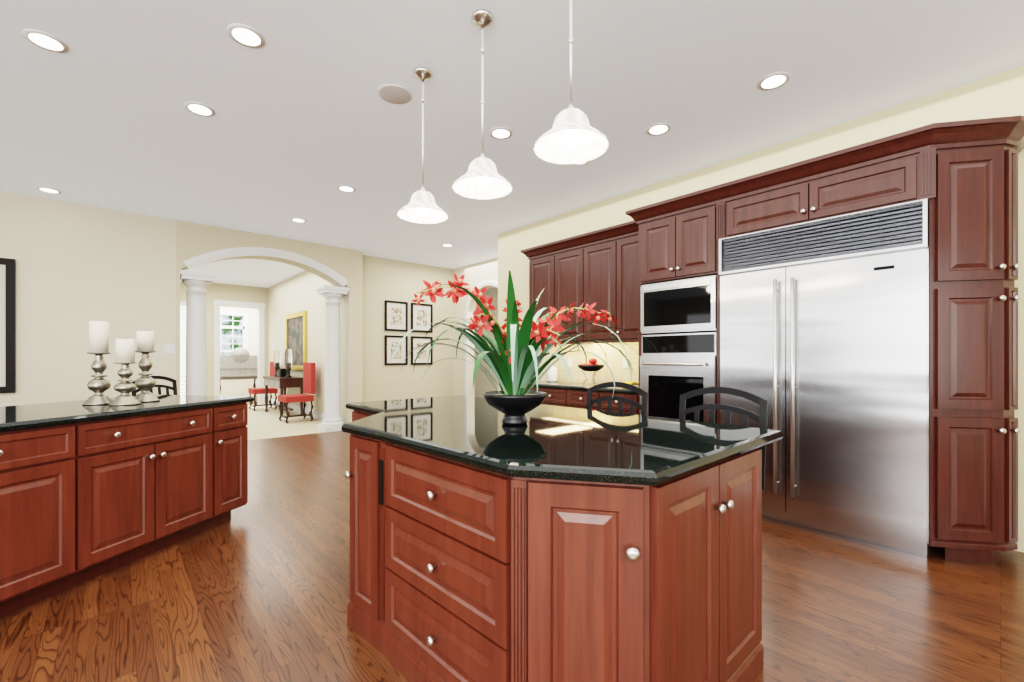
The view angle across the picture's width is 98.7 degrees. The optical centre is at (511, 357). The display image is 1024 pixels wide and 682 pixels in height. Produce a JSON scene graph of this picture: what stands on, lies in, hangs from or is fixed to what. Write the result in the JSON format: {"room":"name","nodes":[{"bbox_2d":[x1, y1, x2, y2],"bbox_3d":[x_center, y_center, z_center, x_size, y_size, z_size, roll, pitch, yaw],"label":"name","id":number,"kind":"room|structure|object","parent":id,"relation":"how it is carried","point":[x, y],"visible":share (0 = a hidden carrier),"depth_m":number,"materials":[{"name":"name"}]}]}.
{"room":"kitchen","nodes":[
{"label":"kitchen","id":0,"kind":"room"},
{"bbox_2d":[180,282,267,396],"bbox_3d":[-9.752,-0.305,8.686,9.130,3.050,0.160,0,0,-42],"label":"wall","id":1,"kind":"structure","parent":0,"point":[217,291],"depth_m":11.37,"materials":[{"name":"paint"}]},
{"bbox_2d":[180,301,185,394],"bbox_3d":[-8.091,-0.155,10.144,1.130,2.330,0.155,0,0,-42],"label":"window shutters","id":2,"kind":"object","parent":1,"relation":"attached to","point":[182,346],"visible":0.06,"depth_m":10.44,"materials":[{"name":"white"}]},
{"bbox_2d":[220,311,248,354],"bbox_3d":[-8.887,-0.305,13.367,2.440,3.050,0.680,0,0,-42],"label":"sunroom window","id":3,"kind":"structure","parent":1,"relation":"in","point":[233,332],"depth_m":13.71,"materials":[{"name":"white glass"}]},
{"bbox_2d":[213,299,265,403],"bbox_3d":[-6.935,-0.100,11.200,1.140,2.640,0.193,0,0,-42],"label":"trim","id":4,"kind":"structure","parent":1,"relation":"attached to","point":[217,304],"depth_m":11.20,"materials":[{"name":"white paint"}]},
{"bbox_2d":[0,191,452,423],"bbox_3d":[-5.289,-0.305,5.396,11.360,3.050,0.422,0,0,-42],"label":"wall","id":5,"kind":"structure","parent":0,"point":[79,267],"depth_m":5.59,"materials":[{"name":"paint"}]},
{"bbox_2d":[0,258,15,392],"bbox_3d":[-5.974,-0.350,4.483,1.220,1.480,0.037,0,0,-42],"label":"picture","id":6,"kind":"object","parent":5,"relation":"attached to","point":[7,325],"visible":0.96,"depth_m":4.84,"materials":[{"name":"black"}]},
{"bbox_2d":[164,344,174,353],"bbox_3d":[-4.521,-0.115,5.809,0.115,0.130,0.013,0,0,-42],"label":"switch plate","id":7,"kind":"object","parent":5,"relation":"attached to","point":[169,348],"visible":1,"depth_m":5.81,"materials":[{"name":"white plastic"}]},
{"bbox_2d":[183,247,347,286],"bbox_3d":[-3.576,-1.410,6.632,2.226,0.460,0.033,0,0,-42],"label":"trim","id":8,"kind":"structure","parent":5,"relation":"attached to","point":[196,261],"depth_m":6.50,"materials":[{"name":"white paint"}]},
{"bbox_2d":[385,300,407,331],"bbox_3d":[-2.169,-0.775,8.252,0.460,0.560,0.027,0,0,-42],"label":"picture frame","id":9,"kind":"object","parent":5,"relation":"attached to","point":[396,315],"visible":1,"depth_m":8.26,"materials":[{"name":"black"}]},
{"bbox_2d":[385,335,407,364],"bbox_3d":[-2.169,-0.135,8.252,0.460,0.550,0.027,0,0,-42],"label":"picture frame","id":10,"kind":"object","parent":5,"relation":"attached to","point":[391,342],"visible":0.98,"depth_m":8.24,"materials":[{"name":"black"}]},
{"bbox_2d":[411,303,432,332],"bbox_3d":[-1.764,-0.775,8.617,0.470,0.560,0.027,0,0,-42],"label":"picture frame","id":11,"kind":"object","parent":5,"relation":"attached to","point":[421,313],"visible":0.88,"depth_m":8.62,"materials":[{"name":"black"}]},
{"bbox_2d":[411,336,432,364],"bbox_3d":[-1.764,-0.135,8.617,0.470,0.550,0.027,0,0,-42],"label":"picture frame","id":12,"kind":"object","parent":5,"relation":"attached to","point":[416,342],"visible":0.9,"depth_m":8.61,"materials":[{"name":"black"}]},
{"bbox_2d":[246,396,323,440],"bbox_3d":[-7.429,1.243,9.371,13.500,0.054,9.130,0,0,-42],"label":"floor","id":13,"kind":"structure","parent":0,"point":[262,424],"depth_m":7.99,"materials":[{"name":"beige carpet"}]},
{"bbox_2d":[180,270,215,395],"bbox_3d":[-4.421,0.022,6.165,0.400,2.395,0.400,0,0,-42],"label":"column","id":14,"kind":"structure","parent":13,"relation":"on","point":[196,283],"depth_m":6.07,"materials":[{"name":"white paint"}]},
{"bbox_2d":[220,347,257,398],"bbox_3d":[-7.674,0.471,12.333,1.140,1.503,0.840,0,0,-42],"label":"piano","id":15,"kind":"object","parent":13,"relation":"on","point":[239,363],"visible":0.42,"depth_m":12.08,"materials":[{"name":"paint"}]},
{"bbox_2d":[248,387,277,410],"bbox_3d":[-5.852,0.977,10.340,0.500,0.505,0.520,0,0,-42],"label":"chair","id":16,"kind":"object","parent":13,"relation":"on","point":[254,391],"depth_m":10.25,"materials":[{"name":"red fabric"}]},
{"bbox_2d":[270,362,275,386],"bbox_3d":[-5.674,0.400,10.501,0.080,0.600,0.480,0,0,-42],"label":"chair","id":17,"kind":"object","parent":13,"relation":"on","point":[272,370],"depth_m":10.47,"materials":[{"name":"red fabric"}]},
{"bbox_2d":[263,349,302,414],"bbox_3d":[-4.956,0.522,9.532,0.490,1.395,1.360,0,0,-42],"label":"console table","id":18,"kind":"object","parent":13,"relation":"on","point":[281,378],"visible":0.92,"depth_m":9.20,"materials":[{"name":"brown wood"}]},
{"bbox_2d":[278,394,313,422],"bbox_3d":[-4.146,0.977,8.445,0.500,0.505,0.520,0,0,-42],"label":"chair","id":19,"kind":"object","parent":13,"relation":"on","point":[291,398],"depth_m":8.36,"materials":[{"name":"red fabric"}]},
{"bbox_2d":[303,362,314,393],"bbox_3d":[-3.967,0.400,8.606,0.080,0.600,0.480,0,0,-42],"label":"chair back","id":20,"kind":"object","parent":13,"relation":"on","point":[308,378],"depth_m":8.47,"materials":[{"name":"red fabric"}]},
{"bbox_2d":[316,285,348,431],"bbox_3d":[-3.024,0.022,7.423,0.400,2.395,0.400,0,0,-42],"label":"column","id":21,"kind":"structure","parent":13,"relation":"on","point":[332,419],"depth_m":7.32,"materials":[{"name":"white paint"}]},
{"bbox_2d":[268,271,332,412],"bbox_3d":[-4.642,-0.305,9.714,0.160,3.050,5.130,0,0,-42],"label":"wall","id":22,"kind":"structure","parent":0,"point":[294,294],"depth_m":9.37,"materials":[{"name":"paint"}]},
{"bbox_2d":[285,310,306,369],"bbox_3d":[-4.771,-0.355,9.698,0.047,1.250,1.400,0,0,-42],"label":"picture","id":23,"kind":"object","parent":22,"relation":"attached to","point":[296,332],"visible":0.77,"depth_m":9.61,"materials":[{"name":"gold"}]},
{"bbox_2d":[268,398,324,419],"bbox_3d":[-4.712,1.140,9.657,0.020,0.160,5.140,0,0,-42],"label":"baseboard","id":24,"kind":"structure","parent":22,"relation":"attached to","point":[318,415],"depth_m":9.18,"materials":[{"name":"white paint"}]},
{"bbox_2d":[453,258,497,396],"bbox_3d":[0.645,-0.305,7.713,2.520,3.050,4.600,0,0,-42],"label":"wall","id":25,"kind":"structure","parent":0,"point":[476,274],"depth_m":8.83,"materials":[{"name":"paint"}]},
{"bbox_2d":[465,280,497,395],"bbox_3d":[-0.473,-0.115,8.274,0.030,2.670,1.430,0,0,-42],"label":"trim","id":26,"kind":"structure","parent":25,"relation":"attached to","point":[487,283],"depth_m":8.73,"materials":[{"name":"white paint"}]},
{"bbox_2d":[474,287,497,397],"bbox_3d":[-2.420,-0.305,3.809,13.500,3.050,16.900,0,0,-42],"label":"wall","id":27,"kind":"structure","parent":0,"point":[482,383],"depth_m":11.72,"materials":[{"name":"paint"}]},
{"bbox_2d":[0,431,1023,681],"bbox_3d":[-0.570,1.245,1.754,13.500,0.050,11.370,0,0,-42],"label":"floor","id":28,"kind":"structure","parent":0,"point":[256,589],"depth_m":2.13,"materials":[{"name":"brown wood"}]},
{"bbox_2d":[0,442,247,617],"bbox_3d":[-2.684,0.780,1.971,2.841,0.880,2.261,0,0,-42],"label":"kitchen island","id":29,"kind":"object","parent":28,"relation":"on","point":[88,492],"depth_m":2.40,"materials":[{"name":"brown wood"}]},
{"bbox_2d":[0,394,253,465],"bbox_3d":[-2.799,0.320,1.998,3.064,0.040,2.548,0,0,-42],"label":"island countertop","id":30,"kind":"structure","parent":29,"relation":"on","point":[30,434],"depth_m":2.54,"materials":[{"name":"black stone"}]},
{"bbox_2d":[82,321,112,404],"bbox_3d":[-2.656,0.028,2.830,0.156,0.542,0.156,0,0,-42],"label":"candlestick","id":31,"kind":"object","parent":30,"relation":"on","point":[98,385],"visible":0.96,"depth_m":2.80,"materials":[{"name":"grey metal"}]},
{"bbox_2d":[109,337,140,405],"bbox_3d":[-2.462,0.085,2.802,0.156,0.428,0.156,0,0,-42],"label":"candlestick","id":32,"kind":"object","parent":30,"relation":"on","point":[125,357],"visible":1,"depth_m":2.77,"materials":[{"name":"grey metal"}]},
{"bbox_2d":[135,330,159,401],"bbox_3d":[-2.498,0.054,2.999,0.156,0.489,0.156,0,0,-42],"label":"candlestick","id":33,"kind":"object","parent":30,"relation":"on","point":[145,382],"visible":0.9,"depth_m":2.97,"materials":[{"name":"grey metal"}]},
{"bbox_2d":[131,376,176,395],"bbox_3d":[-3.345,0.700,4.299,0.393,1.042,0.430,0,0,13],"label":"bar stool","id":34,"kind":"object","parent":28,"relation":"on","point":[173,388],"visible":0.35,"depth_m":4.43,"materials":[{"name":"black metal"}]},
{"bbox_2d":[521,239,564,406],"bbox_3d":[0.523,-0.068,5.243,0.634,2.576,0.868,0,0,-42],"label":"tall cabinet","id":35,"kind":"object","parent":28,"relation":"on","point":[547,261],"depth_m":5.28,"materials":[{"name":"brown wood"}]},
{"bbox_2d":[547,366,557,381],"bbox_3d":[0.497,0.199,5.426,0.130,0.200,0.130,0,0,-42],"label":"canister","id":36,"kind":"object","parent":35,"relation":"on","point":[552,373],"visible":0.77,"depth_m":5.37,"materials":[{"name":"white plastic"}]},
{"bbox_2d":[342,431,769,681],"bbox_3d":[-0.177,0.780,2.171,1.138,0.880,2.292,0,0,-42],"label":"kitchen island","id":37,"kind":"object","parent":28,"relation":"on","point":[548,543],"depth_m":1.35,"materials":[{"name":"brown wood"}]},
{"bbox_2d":[341,395,783,506],"bbox_3d":[-0.127,0.320,2.241,1.290,0.040,2.300,0,0,-42],"label":"island countertop","id":38,"kind":"structure","parent":37,"relation":"on","point":[583,457],"depth_m":1.59,"materials":[{"name":"black stone"}]},
{"bbox_2d":[391,270,659,425],"bbox_3d":[-0.013,-0.039,1.980,1.240,0.676,1.166,0,0,-42],"label":"orchid arrangement","id":39,"kind":"object","parent":38,"relation":"on","point":[511,358],"visible":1,"depth_m":1.89,"materials":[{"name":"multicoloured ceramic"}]},
{"bbox_2d":[565,211,636,414],"bbox_3d":[1.109,-0.068,4.593,0.634,2.576,0.882,0,0,-42],"label":"tall cabinet","id":40,"kind":"object","parent":28,"relation":"on","point":[601,265],"depth_m":4.74,"materials":[{"name":"brown wood"}]},
{"bbox_2d":[578,358,603,383],"bbox_3d":[0.880,0.149,4.896,0.300,0.294,0.300,0,0,-42],"label":"fruit stand","id":41,"kind":"object","parent":40,"relation":"on","point":[593,365],"visible":1,"depth_m":4.82,"materials":[{"name":"black metal"}]},
{"bbox_2d":[624,381,638,384],"bbox_3d":[1.220,0.269,4.563,0.165,0.036,0.124,0,0,-42],"label":"bananas","id":42,"kind":"object","parent":40,"relation":"on","point":[633,383],"visible":0.54,"depth_m":4.53,"materials":[{"name":"yellow food"}]},
{"bbox_2d":[586,382,647,415],"bbox_3d":[0.501,0.685,2.577,0.392,1.072,0.430,0,0,-42],"label":"bar stool","id":43,"kind":"object","parent":28,"relation":"on","point":[632,403],"visible":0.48,"depth_m":2.67,"materials":[{"name":"black metal"}]},
{"bbox_2d":[637,187,716,414],"bbox_3d":[1.652,-0.068,3.990,0.634,2.576,0.740,0,0,-42],"label":"tall cabinet","id":44,"kind":"object","parent":28,"relation":"on","point":[677,238],"depth_m":3.78,"materials":[{"name":"brown wood"}]},
{"bbox_2d":[640,332,716,422],"bbox_3d":[1.591,0.285,3.952,0.647,0.980,0.677,0,0,-42],"label":"wall oven","id":45,"kind":"object","parent":44,"relation":"in","point":[682,363],"visible":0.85,"depth_m":3.76,"materials":[{"name":"silver metal"}]},
{"bbox_2d":[641,275,716,334],"bbox_3d":[1.597,-0.443,3.958,0.530,0.445,0.677,0,0,-42],"label":"microwave","id":46,"kind":"object","parent":44,"relation":"in","point":[681,306],"visible":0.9,"depth_m":3.75,"materials":[{"name":"silver metal"}]},
{"bbox_2d":[679,387,767,488],"bbox_3d":[0.922,0.685,2.109,0.392,1.072,0.430,0,0,-42],"label":"bar stool","id":47,"kind":"object","parent":28,"relation":"on","point":[761,419],"visible":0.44,"depth_m":2.19,"materials":[{"name":"black metal"}]},
{"bbox_2d":[717,131,912,423],"bbox_3d":[2.284,-0.068,3.287,0.634,2.576,1.152,0,0,-42],"label":"tall cabinet","id":48,"kind":"object","parent":28,"relation":"on","point":[879,173],"depth_m":3.01,"materials":[{"name":"brown wood"}]},
{"bbox_2d":[719,198,930,557],"bbox_3d":[2.270,0.140,3.245,0.691,2.160,1.207,0,0,-42],"label":"refrigerator","id":49,"kind":"object","parent":28,"relation":"on","point":[824,337],"visible":0.94,"depth_m":2.92,"materials":[{"name":"silver metal"}]},
{"bbox_2d":[913,116,1020,562],"bbox_3d":[2.801,-0.068,2.713,0.634,2.576,0.392,0,0,-42],"label":"tall cabinet","id":50,"kind":"object","parent":28,"relation":"on","point":[961,177],"depth_m":2.56,"materials":[{"name":"brown wood"}]},
{"bbox_2d":[0,0,1023,287],"bbox_3d":[-3.625,-1.880,5.146,13.500,0.100,20.500,0,0,-42],"label":"ceiling","id":51,"kind":"structure","parent":0,"point":[306,120],"depth_m":3.07,"materials":[{"name":"paint"}]},
{"bbox_2d":[22,29,68,52],"bbox_3d":[-2.695,-1.827,2.544,0.188,0.008,0.188,0,0,39],"label":"recessed light","id":52,"kind":"object","parent":51,"relation":"in","point":[43,40],"depth_m":2.53,"materials":[{"name":"white"}]},
{"bbox_2d":[36,187,60,193],"bbox_3d":[-5.059,-1.827,4.807,0.188,0.008,0.188,0,0,21],"label":"recessed light","id":53,"kind":"object","parent":51,"relation":"in","point":[45,189],"depth_m":4.80,"materials":[{"name":"white"}]},
{"bbox_2d":[184,102,214,116],"bbox_3d":[-2.298,-1.827,3.240,0.188,0.008,0.188,0,0,21],"label":"recessed light","id":54,"kind":"object","parent":51,"relation":"in","point":[197,108],"depth_m":3.24,"materials":[{"name":"white"}]},
{"bbox_2d":[227,23,265,48],"bbox_3d":[-1.512,-1.827,2.504,0.188,0.008,0.188,0,0,21],"label":"recessed light","id":55,"kind":"object","parent":51,"relation":"in","point":[247,36],"depth_m":2.49,"materials":[{"name":"white"}]},
{"bbox_2d":[291,218,305,222],"bbox_3d":[-2.842,-1.827,5.856,0.188,0.008,0.188,0,0,3],"label":"recessed light","id":56,"kind":"object","parent":51,"relation":"in","point":[300,220],"depth_m":5.86,"materials":[{"name":"white"}]},
{"bbox_2d":[337,185,355,191],"bbox_3d":[-1.792,-1.827,4.764,0.188,0.008,0.188,0,0,21],"label":"recessed light","id":57,"kind":"object","parent":51,"relation":"in","point":[345,188],"depth_m":4.75,"materials":[{"name":"white"}]},
{"bbox_2d":[378,84,411,103],"bbox_3d":[-0.813,-1.826,3.055,0.229,0.010,0.229,0,0,42],"label":"ceiling speaker","id":58,"kind":"object","parent":51,"relation":"in","point":[391,93],"depth_m":3.04,"materials":[{"name":"white"}]},
{"bbox_2d":[397,67,447,223],"bbox_3d":[-0.574,-1.370,2.834,0.324,0.920,0.324,0,0,-42],"label":"pendant light","id":59,"kind":"object","parent":51,"relation":"hanging from","point":[421,207],"visible":1,"depth_m":2.83,"materials":[{"name":"white glass"}]},
{"bbox_2d":[452,9,511,199],"bbox_3d":[-0.159,-1.370,2.373,0.324,0.920,0.324,0,0,-42],"label":"pendant light","id":60,"kind":"object","parent":51,"relation":"hanging from","point":[481,178],"visible":1,"depth_m":2.37,"materials":[{"name":"white glass"}]},
{"bbox_2d":[489,127,512,138],"bbox_3d":[-0.090,-1.827,3.587,0.188,0.008,0.188,0,0,3],"label":"recessed light","id":61,"kind":"object","parent":51,"relation":"in","point":[498,132],"depth_m":3.58,"materials":[{"name":"white"}]},
{"bbox_2d":[534,0,608,163],"bbox_3d":[0.256,-1.370,1.913,0.324,0.920,0.324,0,0,-42],"label":"pendant light","id":62,"kind":"object","parent":51,"relation":"hanging from","point":[572,136],"visible":1,"depth_m":1.93,"materials":[{"name":"white glass"}]},
{"bbox_2d":[646,123,670,135],"bbox_3d":[1.173,-1.827,3.524,0.188,0.008,0.188,0,0,3],"label":"recessed light","id":63,"kind":"object","parent":51,"relation":"in","point":[658,128],"depth_m":3.52,"materials":[{"name":"white"}]},
{"bbox_2d":[757,72,789,89],"bbox_3d":[1.731,-1.827,2.912,0.188,0.008,0.188,0,0,39],"label":"recessed light","id":64,"kind":"object","parent":51,"relation":"in","point":[774,80],"depth_m":2.91,"materials":[{"name":"white"}]},
{"bbox_2d":[498,65,1023,552],"bbox_3d":[2.861,-0.305,3.249,0.160,3.050,9.000,0,0,-42],"label":"wall","id":65,"kind":"structure","parent":0,"point":[996,95],"depth_m":3.56,"materials":[{"name":"beige paint"}]}
]}

